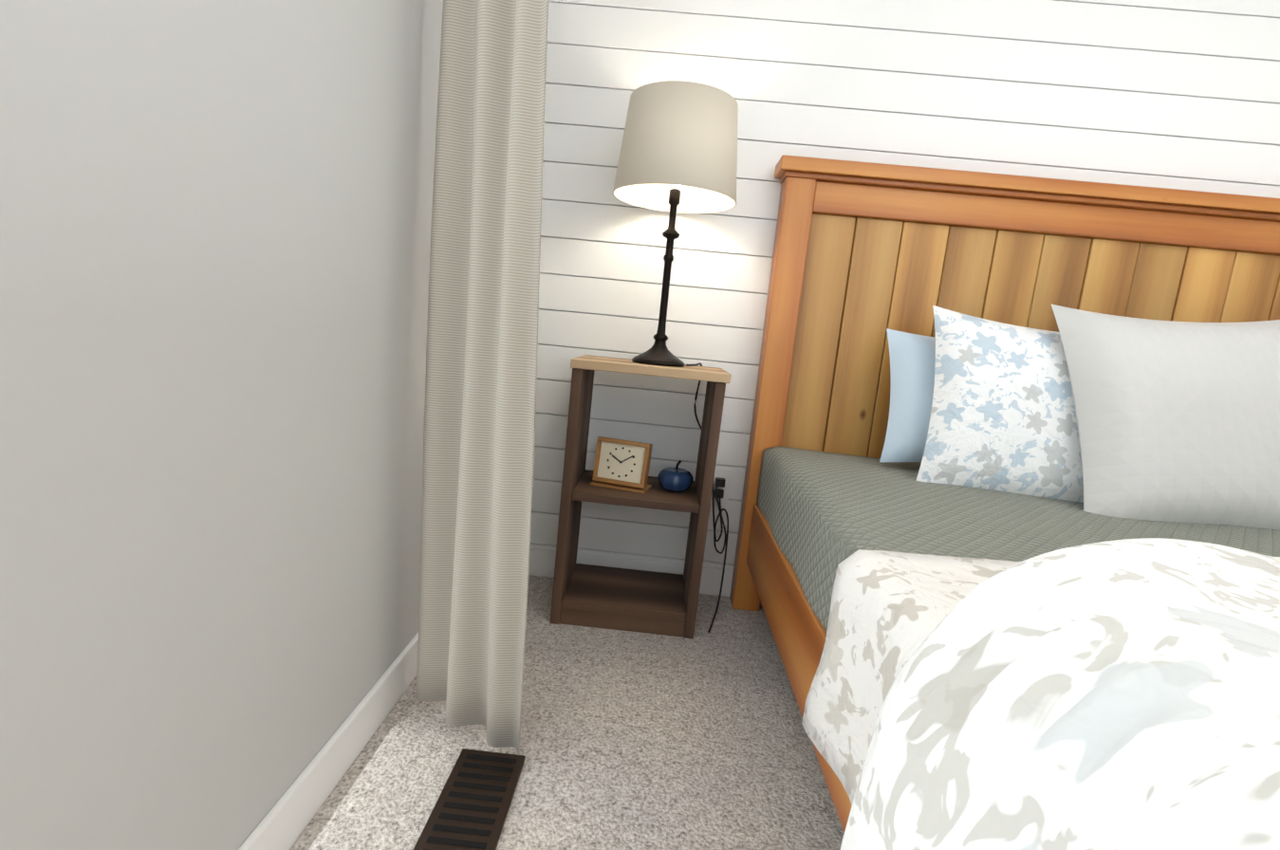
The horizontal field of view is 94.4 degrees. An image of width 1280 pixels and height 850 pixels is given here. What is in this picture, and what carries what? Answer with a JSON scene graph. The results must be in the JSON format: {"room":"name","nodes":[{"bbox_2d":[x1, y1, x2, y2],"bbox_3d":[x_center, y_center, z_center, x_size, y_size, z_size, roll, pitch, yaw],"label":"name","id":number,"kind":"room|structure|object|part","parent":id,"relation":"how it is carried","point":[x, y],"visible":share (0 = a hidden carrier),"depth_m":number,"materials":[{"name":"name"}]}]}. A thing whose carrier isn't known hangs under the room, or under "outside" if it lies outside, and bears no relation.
{"room":"bedroom","nodes":[
{"label":"bedroom","id":0,"kind":"room"},
{"bbox_2d":[0,0,443,849],"bbox_3d":[-0.561,-0.364,-0.237,0.100,2.450,4.412,6,9,2],"label":"wall","id":1,"kind":"structure","parent":0,"point":[214,239],"depth_m":0.71,"materials":[{"name":"grey paint"}]},
{"bbox_2d":[238,632,418,849],"bbox_3d":[-0.613,0.791,-0.016,0.014,0.100,4.300,6,9,2],"label":"baseboard","id":2,"kind":"structure","parent":1,"relation":"attached to","point":[287,820],"depth_m":1.08,"materials":[{"name":"white wood"}]},
{"bbox_2d":[289,575,844,849],"bbox_3d":[3.192,1.250,-0.104,8.280,0.060,4.900,6,9,2],"label":"floor","id":3,"kind":"structure","parent":0,"point":[700,740],"depth_m":1.25,"materials":[{"name":"carpet"}]},
{"bbox_2d":[413,748,525,849],"bbox_3d":[-0.306,0.697,1.058,0.130,0.013,0.315,6,9,2],"label":"air vent register","id":4,"kind":"object","parent":3,"relation":"on","point":[470,811],"visible":1,"depth_m":1.08,"materials":[{"name":"brown metal"}]},
{"bbox_2d":[549,354,731,638],"bbox_3d":[-0.003,0.205,1.854,0.452,0.795,0.310,6,9,2],"label":"nightstand","id":5,"kind":"object","parent":3,"relation":"on","point":[625,600],"visible":0.98,"depth_m":1.77,"materials":[{"name":"brown wood"}]},
{"bbox_2d":[590,436,652,493],"bbox_3d":[-0.052,0.117,1.826,0.173,0.147,0.091,8,9,15],"label":"mantel clock","id":6,"kind":"object","parent":5,"relation":"in","point":[621,465],"visible":1,"depth_m":1.80,"materials":[{"name":"brown wood"}]},
{"bbox_2d":[612,80,738,632],"bbox_3d":[0.107,-0.175,1.787,0.462,1.572,0.356,6,9,2],"label":"lamp","id":7,"kind":"object","parent":5,"relation":"on","point":[678,151],"depth_m":1.57,"materials":[{"name":"brown metal"}]},
{"bbox_3d":[0.203,0.213,1.878,0.198,0.800,0.283,6,9,2],"label":"lamp cord","id":8,"kind":"part","parent":7,"relation":"part of","materials":[{"name":"black plastic"}]},
{"bbox_2d":[657,460,693,492],"bbox_3d":[0.111,0.156,1.832,0.112,0.098,0.112,6,9,2],"label":"pumpkin","id":9,"kind":"object","parent":5,"relation":"in","point":[677,479],"visible":1,"depth_m":1.79,"materials":[{"name":"blue ceramic"}]},
{"bbox_2d":[729,154,1279,849],"bbox_3d":[1.361,0.167,0.831,2.338,1.440,2.254,6,9,2],"label":"bed","id":10,"kind":"object","parent":3,"relation":"on","point":[1007,565],"visible":1,"depth_m":1.37,"materials":[{"name":"brown wood"}]},
{"bbox_2d":[1050,303,1279,551],"bbox_3d":[1.375,-0.009,1.481,0.658,0.568,0.311,6,9,2],"label":"pillow","id":11,"kind":"object","parent":10,"relation":"on","point":[1153,421],"depth_m":1.40,"materials":[{"name":"grey fabric"}]},
{"bbox_2d":[530,0,1279,569],"bbox_3d":[1.469,-0.508,1.938,3.995,2.450,0.120,6,9,2],"label":"wall","id":12,"kind":"structure","parent":0,"point":[1168,93],"depth_m":1.84,"materials":[{"name":"white wood"}]},
{"bbox_2d":[528,548,733,596],"bbox_3d":[1.363,0.659,2.049,3.750,0.100,0.018,6,9,2],"label":"baseboard","id":13,"kind":"structure","parent":12,"relation":"attached to","point":[542,562],"depth_m":2.08,"materials":[{"name":"white wood"}]},
{"bbox_2d":[710,469,731,503],"bbox_3d":[0.271,0.213,2.018,0.072,0.116,0.035,6,9,2],"label":"outlet","id":14,"kind":"object","parent":12,"relation":"attached to","point":[723,477],"visible":0.83,"depth_m":2.02,"materials":[{"name":"white plastic"}]},
{"bbox_3d":[-0.335,-1.485,0.147,0.106,0.052,1.926,6,9,2],"label":"curtain rod","id":15,"kind":"object","parent":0,"visible":0},
{"bbox_2d":[416,0,548,755],"bbox_3d":[-0.275,-0.468,1.113,0.290,2.225,0.205,6,9,2],"label":"curtain","id":16,"kind":"object","parent":15,"relation":"hanging from","point":[481,371],"visible":1,"depth_m":1.15,"materials":[{"name":"fabric"}]}
]}

